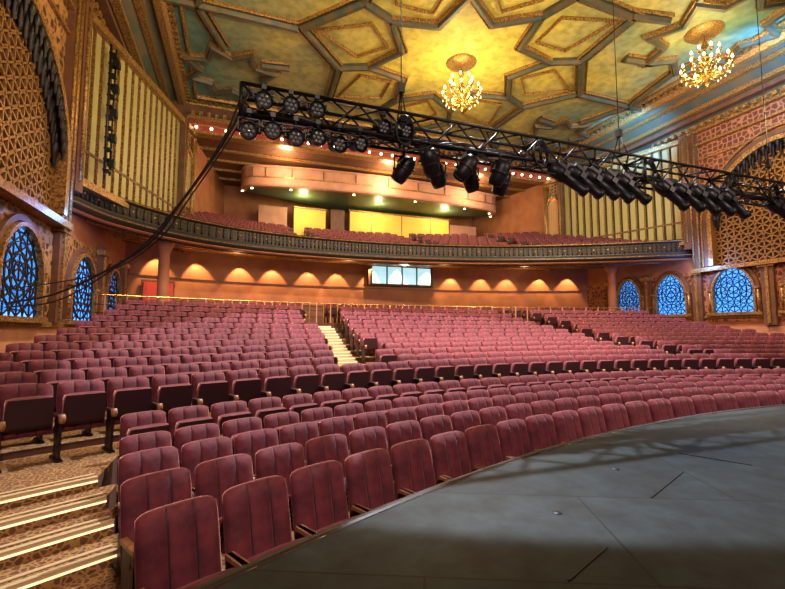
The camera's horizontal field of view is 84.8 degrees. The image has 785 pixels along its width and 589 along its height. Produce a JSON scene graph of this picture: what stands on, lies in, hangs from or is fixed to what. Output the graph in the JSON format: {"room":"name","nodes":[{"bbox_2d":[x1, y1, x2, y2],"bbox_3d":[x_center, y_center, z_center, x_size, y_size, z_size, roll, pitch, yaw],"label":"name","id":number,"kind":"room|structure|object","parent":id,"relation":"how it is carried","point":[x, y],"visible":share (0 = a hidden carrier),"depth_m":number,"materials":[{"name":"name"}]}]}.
{"room":"auditorium","nodes":[
{"label":"auditorium","id":0,"kind":"room"},
{"bbox_2d":[44,214,124,322],"bbox_3d":[-8.354,-3.599,7.930,0.300,13.000,34.000,2,-5,-20],"label":"wall","id":1,"kind":"structure","parent":0,"point":[92,235],"depth_m":16.45,"materials":[{"name":"orange paint"}]},
{"bbox_2d":[0,213,49,322],"bbox_3d":[-9.092,-0.645,10.510,0.280,2.644,2.900,2,-5,-20],"label":"window","id":2,"kind":"structure","parent":1,"relation":"in","point":[13,222],"depth_m":10.58,"materials":[{"name":"blue glass"}]},
{"bbox_2d":[0,0,84,230],"bbox_3d":[-7.595,-6.232,7.200,0.528,7.625,13.000,2,-5,-20],"label":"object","id":3,"kind":"structure","parent":1,"relation":"attached to","point":[41,41],"depth_m":11.01,"materials":[{"name":"paint"}]},
{"bbox_2d":[0,197,129,352],"bbox_3d":[-9.777,0.066,12.442,0.310,4.550,22.000,2,-5,-20],"label":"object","id":4,"kind":"structure","parent":1,"relation":"attached to","point":[58,244],"depth_m":12.43,"materials":[{"name":"beige paint"}]},
{"bbox_2d":[105,264,123,309],"bbox_3d":[-11.965,0.016,18.375,0.280,2.644,2.900,2,-5,-20],"label":"window","id":5,"kind":"structure","parent":1,"relation":"in","point":[114,275],"depth_m":18.48,"materials":[{"name":"blue glass"}]},
{"bbox_2d":[59,248,653,324],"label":"railing","id":6,"kind":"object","parent":1,"relation":"in","point":[69,306],"depth_m":15.44,"materials":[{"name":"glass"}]},
{"bbox_2d":[73,0,196,214],"bbox_3d":[-10.211,-5.978,17.843,0.632,6.500,8.919,0,-5,-3],"label":"wall","id":7,"kind":"structure","parent":0,"point":[154,154],"depth_m":16.63,"materials":[{"name":"beige"}]},
{"bbox_2d":[102,44,120,175],"bbox_3d":[-9.756,-6.420,14.967,0.300,4.600,0.355,2,-5,-20],"label":"boom","id":8,"kind":"object","parent":7,"relation":"attached to","point":[116,65],"visible":1,"depth_m":14.90,"materials":[{"name":"black metal"}]},
{"bbox_2d":[172,100,549,184],"bbox_3d":[0.146,-9.057,26.471,26.000,2.020,0.950,2,-5,-20],"label":"header","id":9,"kind":"object","parent":7,"relation":"attached to","point":[207,122],"visible":0.41,"depth_m":24.38,"materials":[{"name":"red"}]},
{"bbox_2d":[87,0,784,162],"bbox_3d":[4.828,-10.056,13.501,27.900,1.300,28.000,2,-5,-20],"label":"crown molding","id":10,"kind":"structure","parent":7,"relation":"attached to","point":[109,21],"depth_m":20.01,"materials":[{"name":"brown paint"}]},
{"bbox_2d":[155,241,174,305],"bbox_3d":[-9.933,-0.528,18.629,0.800,3.470,0.800,2,-5,-20],"label":"column","id":11,"kind":"structure","parent":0,"point":[164,248],"depth_m":18.49,"materials":[{"name":"orange paint"}]},
{"bbox_2d":[179,137,224,253],"bbox_3d":[-11.379,-5.073,26.225,0.196,6.400,8.295,1,-5,-9],"label":"wall","id":12,"kind":"structure","parent":0,"point":[209,196],"depth_m":26.18,"materials":[{"name":"orange paint"}]},
{"bbox_2d":[0,320,556,588],"bbox_3d":[4.415,2.097,13.619,27.900,2.600,29.884,2,-5,-20],"label":"floor","id":13,"kind":"structure","parent":0,"point":[21,455],"depth_m":5.96,"materials":[{"name":"carpet"}]},
{"bbox_2d":[0,455,117,588],"bbox_3d":[-4.736,2.254,3.098,2.206,0.547,5.751,-3,-6,35],"label":"carpeted stairs","id":14,"kind":"structure","parent":13,"relation":"on","point":[45,513],"depth_m":4.37,"materials":[{"name":"carpet"}]},
{"bbox_2d":[318,326,357,365],"bbox_3d":[-1.930,2.018,14.996,1.113,1.935,10.584,1,-5,-17],"label":"stairs","id":15,"kind":"structure","parent":13,"relation":"on","point":[338,347],"depth_m":16.27,"materials":[{"name":"brown"}]},
{"bbox_2d":[72,189,691,269],"bbox_3d":[0.155,-2.931,25.629,28.360,2.570,16.369,2,-5,-20],"label":"balcony","id":16,"kind":"object","parent":13,"relation":"on","point":[138,223],"visible":0.96,"depth_m":23.12,"materials":[{"name":"paint"}]},
{"bbox_2d":[258,205,475,235],"bbox_3d":[-1.156,-4.854,32.130,16.950,2.350,0.700,2,-5,-20],"label":"wall","id":17,"kind":"structure","parent":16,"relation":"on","point":[303,216],"depth_m":30.20,"materials":[{"name":"yellow paint"}]},
{"bbox_2d":[348,209,450,236],"bbox_3d":[0.657,-4.886,32.635,8.200,2.300,0.400,2,-5,-20],"label":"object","id":18,"kind":"object","parent":16,"relation":"on","point":[366,221],"visible":0.7,"depth_m":32.43,"materials":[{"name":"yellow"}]},
{"bbox_2d":[156,208,651,244],"bbox_3d":[0.393,-3.548,25.269,27.157,2.800,12.067,2,-5,-20],"label":"seating","id":19,"kind":"object","parent":16,"relation":"on","point":[535,238],"depth_m":27.30,"materials":[{"name":"red fabric"}]},
{"bbox_2d":[0,299,784,473],"bbox_3d":[3.395,1.574,16.473,26.605,3.080,17.436,2,-5,-20],"label":"seating","id":20,"kind":"object","parent":13,"relation":"on","point":[135,356],"visible":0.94,"depth_m":11.74,"materials":[{"name":"fabric"}]},
{"bbox_2d":[111,368,784,588],"bbox_3d":[6.220,2.419,8.614,20.553,1.120,6.394,2,-5,-20],"label":"seating","id":21,"kind":"object","parent":13,"relation":"on","point":[193,480],"visible":0.91,"depth_m":5.24,"materials":[{"name":"fabric"}]},
{"bbox_2d":[224,185,471,231],"bbox_3d":[-2.522,-4.543,33.741,24.000,7.000,0.200,2,-5,-20],"label":"wall","id":22,"kind":"structure","parent":0,"point":[239,204],"depth_m":31.13,"materials":[{"name":"orange paint"}]},
{"bbox_2d":[125,242,588,323],"bbox_3d":[-0.190,-0.034,26.483,28.054,4.000,3.489,2,-5,-20],"label":"wall","id":23,"kind":"structure","parent":0,"point":[195,274],"depth_m":26.78,"materials":[{"name":"orange paint"}]},
{"bbox_2d":[140,279,174,304],"bbox_3d":[-11.679,0.342,21.395,1.500,2.100,0.140,4,-7,-43],"label":"door","id":24,"kind":"structure","parent":23,"relation":"in","point":[148,287],"depth_m":21.20,"materials":[{"name":"brown paint"}]},
{"bbox_2d":[367,265,432,286],"bbox_3d":[0.568,-1.197,28.170,4.500,1.300,0.420,2,-5,-20],"label":"window","id":25,"kind":"structure","parent":23,"relation":"in","point":[376,275],"depth_m":27.97,"materials":[{"name":"white glass"}]},
{"bbox_2d":[193,136,536,202],"bbox_3d":[-1.278,-7.867,30.299,23.000,0.430,7.520,2,-5,-20],"label":"ceiling","id":26,"kind":"structure","parent":0,"point":[235,155],"depth_m":26.88,"materials":[{"name":"brown paint"}]},
{"bbox_2d":[240,164,495,216],"bbox_3d":[-1.130,-7.027,31.286,18.776,1.460,5.640,2,-5,-20],"label":"booth","id":27,"kind":"object","parent":26,"relation":"attached to","point":[329,189],"visible":0.99,"depth_m":28.83,"materials":[{"name":"beige paint"}]},
{"bbox_2d":[95,0,784,162],"bbox_3d":[4.845,-10.334,13.477,27.900,1.550,28.300,2,-5,-20],"label":"ceiling","id":28,"kind":"structure","parent":0,"point":[429,51],"depth_m":18.93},
{"bbox_2d":[441,53,481,110],"bbox_3d":[3.143,-9.446,19.562,1.860,2.300,1.860,2,-5,-20],"label":"chandelier","id":29,"kind":"object","parent":28,"relation":"hanging from","point":[460,63],"visible":1,"depth_m":19.42,"materials":[{"name":"gold metal"}]},
{"bbox_2d":[397,0,778,186],"bbox_3d":[4.850,-7.160,9.528,10.100,8.535,0.425,2,-5,-20],"label":"cables","id":30,"kind":"object","parent":28,"relation":"hanging from","point":[401,86],"visible":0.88,"depth_m":9.26,"materials":[{"name":"black metal"}]},
{"bbox_2d":[239,81,784,207],"bbox_3d":[5.920,-2.553,9.512,17.563,0.725,0.612,2,-5,-20],"label":"lighting truss","id":31,"kind":"object","parent":30,"relation":"hanging from","point":[402,142],"visible":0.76,"depth_m":7.96,"materials":[{"name":"black metal"}]},
{"bbox_2d":[1,88,250,307],"bbox_3d":[-5.288,-1.395,7.862,7.096,3.127,0.284,-2,-5,27],"label":"power cable","id":32,"kind":"object","parent":31,"relation":"attached to","point":[230,128],"visible":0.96,"depth_m":6.98,"materials":[{"name":"black rubber"}]},
{"bbox_2d":[236,108,260,140],"bbox_3d":[-2.150,-2.508,6.433,0.360,0.475,0.294,2,-5,-20],"label":"light","id":33,"kind":"object","parent":31,"relation":"hanging from","point":[248,130],"visible":1,"depth_m":6.34,"materials":[{"name":"black metal"}]},
{"bbox_2d":[251,84,275,109],"bbox_3d":[-1.962,-2.961,6.538,0.360,0.375,0.303,2,-5,-20],"label":"light","id":34,"kind":"object","parent":31,"relation":"attached to","point":[265,99],"visible":0.98,"depth_m":6.45,"materials":[{"name":"black metal"}]},
{"bbox_2d":[260,112,284,139],"bbox_3d":[-1.831,-2.528,6.552,0.360,0.415,0.291,2,-5,-20],"label":"light","id":35,"kind":"object","parent":31,"relation":"hanging from","point":[272,124],"visible":1,"depth_m":6.46,"materials":[{"name":"black metal"}]},
{"bbox_2d":[279,89,302,113],"bbox_3d":[-1.586,-2.949,6.674,0.360,0.375,0.303,2,-5,-20],"label":"light","id":36,"kind":"object","parent":31,"relation":"attached to","point":[291,103],"visible":0.99,"depth_m":6.59,"materials":[{"name":"black metal"}]},
{"bbox_2d":[283,116,306,146],"bbox_3d":[-1.511,-2.489,6.665,0.360,0.475,0.294,2,-5,-20],"label":"light","id":37,"kind":"object","parent":31,"relation":"hanging from","point":[297,138],"visible":1,"depth_m":6.58,"materials":[{"name":"black metal"}]},
{"bbox_2d":[305,94,327,118],"bbox_3d":[-1.210,-2.938,6.810,0.360,0.375,0.303,2,-5,-20],"label":"light","id":38,"kind":"object","parent":31,"relation":"attached to","point":[318,108],"visible":1,"depth_m":6.72,"materials":[{"name":"black metal"}]},
{"bbox_2d":[306,119,328,146],"bbox_3d":[-1.191,-2.509,6.782,0.360,0.415,0.302,2,-5,-20],"label":"light","id":39,"kind":"object","parent":31,"relation":"hanging from","point":[318,138],"visible":1,"depth_m":6.70,"materials":[{"name":"black metal"}]},
{"bbox_2d":[327,123,349,152],"bbox_3d":[-0.871,-2.470,6.893,0.360,0.475,0.308,2,-5,-20],"label":"light","id":40,"kind":"object","parent":31,"relation":"hanging from","point":[340,146],"visible":1,"depth_m":6.81,"materials":[{"name":"black metal"}]},
{"bbox_2d":[349,126,370,152],"bbox_3d":[-0.572,-2.490,7.005,0.353,0.414,0.290,4,-6,-40],"label":"light","id":41,"kind":"object","parent":31,"relation":"attached to","point":[360,145],"visible":0.96,"depth_m":6.93,"materials":[{"name":"black metal"}]},
{"bbox_2d":[372,111,393,133],"bbox_3d":[-0.192,-2.819,7.144,0.342,0.395,0.311,-3,-6,32],"label":"light","id":42,"kind":"object","parent":31,"relation":"hanging from","point":[384,125],"visible":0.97,"depth_m":7.09,"materials":[{"name":"black metal"}]},
{"bbox_2d":[391,148,415,184],"bbox_3d":[0.194,-2.288,7.699,0.442,0.641,0.321,0,-5,-1],"label":"moving-head light","id":43,"kind":"object","parent":31,"relation":"hanging from","point":[405,166],"visible":0.98,"depth_m":7.59,"materials":[{"name":"black metal"}]},
{"bbox_2d":[397,121,415,137],"bbox_3d":[0.184,-2.808,7.281,0.342,0.395,0.311,-3,-6,32],"label":"light","id":44,"kind":"object","parent":31,"relation":"hanging from","point":[402,128],"visible":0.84,"depth_m":7.21,"materials":[{"name":"black metal"}]},
{"bbox_2d":[418,140,441,178],"bbox_3d":[0.649,-2.317,7.379,0.322,0.637,0.462,-4,-6,36],"label":"moving-head light","id":45,"kind":"object","parent":31,"relation":"hanging from","point":[429,160],"visible":0.99,"depth_m":7.28,"materials":[{"name":"black metal"}]},
{"bbox_2d":[430,153,447,188],"bbox_3d":[0.822,-2.269,7.927,0.444,0.641,0.321,4,-7,-43],"label":"moving-head light","id":46,"kind":"object","parent":31,"relation":"hanging from","point":[438,182],"visible":0.46,"depth_m":7.86,"materials":[{"name":"black metal"}]},
{"bbox_2d":[453,146,478,182],"bbox_3d":[1.290,-2.297,7.613,0.437,0.638,0.359,2,-5,-20],"label":"moving-head light","id":47,"kind":"object","parent":31,"relation":"hanging from","point":[468,164],"visible":1,"depth_m":7.50,"materials":[{"name":"black metal"}]},
{"bbox_2d":[463,167,479,192],"bbox_3d":[1.479,-2.249,8.166,0.436,0.642,0.321,4,-6,-41],"label":"moving-head light","id":48,"kind":"object","parent":31,"relation":"hanging from","point":[471,185],"visible":0.58,"depth_m":8.08,"materials":[{"name":"black metal"}]},
{"bbox_2d":[488,152,510,187],"bbox_3d":[1.950,-2.274,7.851,0.412,0.643,0.323,-2,-5,24],"label":"moving-head light","id":49,"kind":"object","parent":31,"relation":"hanging from","point":[500,171],"visible":0.99,"depth_m":7.75,"materials":[{"name":"black metal"}]},
{"bbox_2d":[492,172,510,196],"bbox_3d":[2.123,-2.228,8.403,0.375,0.643,0.340,-2,-5,18],"label":"moving-head light","id":50,"kind":"object","parent":31,"relation":"hanging from","point":[498,191],"visible":0.52,"depth_m":8.31,"materials":[{"name":"black metal"}]},
{"bbox_2d":[546,160,589,196],"bbox_3d":[3.421,-2.246,8.364,0.879,0.655,0.297,1,-5,-12],"label":"spotlight","id":51,"kind":"object","parent":31,"relation":"hanging from","point":[562,175],"visible":0.97,"depth_m":8.29,"materials":[{"name":"black metal"}]},
{"bbox_2d":[568,163,604,199],"bbox_3d":[3.797,-2.231,8.500,0.859,0.690,0.297,1,-5,-12],"label":"spotlight","id":52,"kind":"object","parent":31,"relation":"hanging from","point":[577,171],"visible":0.73,"depth_m":8.43,"materials":[{"name":"black metal"}]},
{"bbox_2d":[585,166,620,200],"bbox_3d":[4.172,-2.223,8.637,0.879,0.655,0.297,1,-5,-12],"label":"spotlight","id":53,"kind":"object","parent":31,"relation":"hanging from","point":[593,174],"visible":0.76,"depth_m":8.56,"materials":[{"name":"black metal"}]},
{"bbox_2d":[600,168,635,203],"bbox_3d":[4.548,-2.208,8.773,0.859,0.690,0.297,1,-5,-12],"label":"spotlight","id":54,"kind":"object","parent":31,"relation":"hanging from","point":[609,176],"visible":0.73,"depth_m":8.70,"materials":[{"name":"black metal"}]},
{"bbox_2d":[616,171,652,204],"bbox_3d":[4.971,-2.198,8.927,0.879,0.655,0.297,1,-5,-12],"label":"spotlight","id":55,"kind":"object","parent":31,"relation":"hanging from","point":[625,179],"visible":0.82,"depth_m":8.86,"materials":[{"name":"black metal"}]},
{"bbox_2d":[652,178,690,211],"bbox_3d":[6.052,-2.162,9.318,0.859,0.690,0.297,1,-5,-12],"label":"spotlight","id":56,"kind":"object","parent":31,"relation":"hanging from","point":[668,191],"visible":0.94,"depth_m":9.25,"materials":[{"name":"black metal"}]},
{"bbox_2d":[673,181,707,212],"bbox_3d":[6.522,-2.151,9.489,0.879,0.655,0.297,1,-5,-12],"label":"spotlight","id":57,"kind":"object","parent":31,"relation":"hanging from","point":[682,190],"visible":0.83,"depth_m":9.42,"materials":[{"name":"black metal"}]},
{"bbox_2d":[688,183,721,215],"bbox_3d":[6.992,-2.133,9.659,0.859,0.690,0.297,1,-5,-12],"label":"spotlight","id":58,"kind":"object","parent":31,"relation":"hanging from","point":[697,189],"visible":0.8,"depth_m":9.58,"materials":[{"name":"black metal"}]},
{"bbox_2d":[705,186,737,216],"bbox_3d":[7.461,-2.123,9.830,0.879,0.655,0.297,1,-5,-12],"label":"spotlight","id":59,"kind":"object","parent":31,"relation":"hanging from","point":[714,194],"visible":0.8,"depth_m":9.76,"materials":[{"name":"black metal"}]},
{"bbox_2d":[720,188,751,219],"bbox_3d":[7.931,-2.104,10.000,0.859,0.690,0.297,1,-5,-12],"label":"spotlight","id":60,"kind":"object","parent":31,"relation":"hanging from","point":[728,194],"visible":0.78,"depth_m":9.93,"materials":[{"name":"black metal"}]},
{"bbox_2d":[764,197,784,219],"bbox_3d":[9.623,-2.057,10.614,0.879,0.655,0.297,1,-5,-12],"label":"spotlight","id":61,"kind":"object","parent":31,"relation":"hanging from","point":[779,209],"visible":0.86,"depth_m":10.53,"materials":[{"name":"black metal"}]},
{"bbox_2d":[679,20,734,86],"bbox_3d":[12.768,-9.591,17.536,1.860,2.350,1.860,2,-5,-20],"label":"chandelier","id":62,"kind":"object","parent":28,"relation":"hanging from","point":[703,32],"visible":1,"depth_m":17.42,"materials":[{"name":"gold metal"}]},
{"bbox_2d":[192,404,784,588],"bbox_3d":[8.679,1.933,1.876,27.976,0.962,11.880,2,-5,-20],"label":"stage","id":63,"kind":"structure","parent":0,"point":[719,524],"depth_m":2.89,"materials":[{"name":"paint"}]},
{"bbox_2d":[552,453,752,580],"bbox_3d":[2.040,1.593,3.474,3.192,0.006,0.996,3,-6,-31],"label":"floor hatch","id":64,"kind":"object","parent":63,"relation":"on","point":[679,474],"visible":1,"depth_m":3.07,"materials":[{"name":"black metal"}]},
{"bbox_2d":[471,185,551,271],"bbox_3d":[8.918,-4.455,33.587,0.197,6.400,8.254,3,-6,-30],"label":"wall","id":65,"kind":"structure","parent":0,"point":[524,211],"depth_m":32.59,"materials":[{"name":"orange paint"}]},
{"bbox_2d":[604,265,617,310],"bbox_3d":[13.004,0.046,25.464,0.800,3.470,0.800,2,-5,-20],"label":"column","id":66,"kind":"structure","parent":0,"point":[611,270],"depth_m":25.32,"materials":[{"name":"orange paint"}]},
{"bbox_2d":[543,133,691,269],"bbox_3d":[13.313,-5.253,26.480,0.632,6.500,8.728,4,-6,-37],"label":"wall","id":67,"kind":"structure","parent":0,"point":[566,212],"depth_m":25.67,"materials":[{"name":"beige"}]},
{"bbox_2d":[587,258,784,326],"bbox_3d":[18.146,-2.792,17.541,0.300,13.000,34.000,2,-5,-20],"label":"wall","id":68,"kind":"structure","parent":0,"point":[594,276],"depth_m":25.12,"materials":[{"name":"orange paint"}]},
{"bbox_2d":[616,276,643,312],"bbox_3d":[14.540,0.166,26.442,0.280,2.594,2.300,2,-5,-20],"label":"window","id":69,"kind":"structure","parent":68,"relation":"in","point":[635,282],"depth_m":26.40,"materials":[{"name":"blue glass"}]},
{"bbox_2d":[650,270,692,316],"bbox_3d":[15.464,-0.046,23.913,0.280,2.594,2.400,2,-5,-20],"label":"window","id":70,"kind":"structure","parent":68,"relation":"in","point":[682,283],"depth_m":23.83,"materials":[{"name":"blue glass"}]},
{"bbox_2d":[587,258,784,335],"bbox_3d":[16.149,0.856,21.845,0.310,4.550,22.000,2,-5,-20],"label":"trim","id":71,"kind":"structure","parent":68,"relation":"attached to","point":[769,275],"depth_m":21.82,"materials":[{"name":"beige paint"}]},
{"bbox_2d":[706,262,762,315],"bbox_3d":[16.558,-0.298,20.917,0.280,2.594,2.500,2,-5,-20],"label":"window","id":72,"kind":"structure","parent":68,"relation":"in","point":[754,284],"depth_m":20.84,"materials":[{"name":"blue glass"}]},
{"bbox_2d":[685,90,784,272],"bbox_3d":[18.054,-5.420,16.874,0.528,7.625,13.000,2,-5,-20],"label":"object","id":73,"kind":"structure","parent":68,"relation":"attached to","point":[735,143],"depth_m":20.64,"materials":[{"name":"paint"}]},
{"bbox_2d":[778,270,784,313],"bbox_3d":[17.618,-0.541,18.014,0.280,2.594,2.500,2,-5,-20],"label":"window","id":74,"kind":"structure","parent":68,"relation":"in","point":[781,284],"depth_m":18.94,"materials":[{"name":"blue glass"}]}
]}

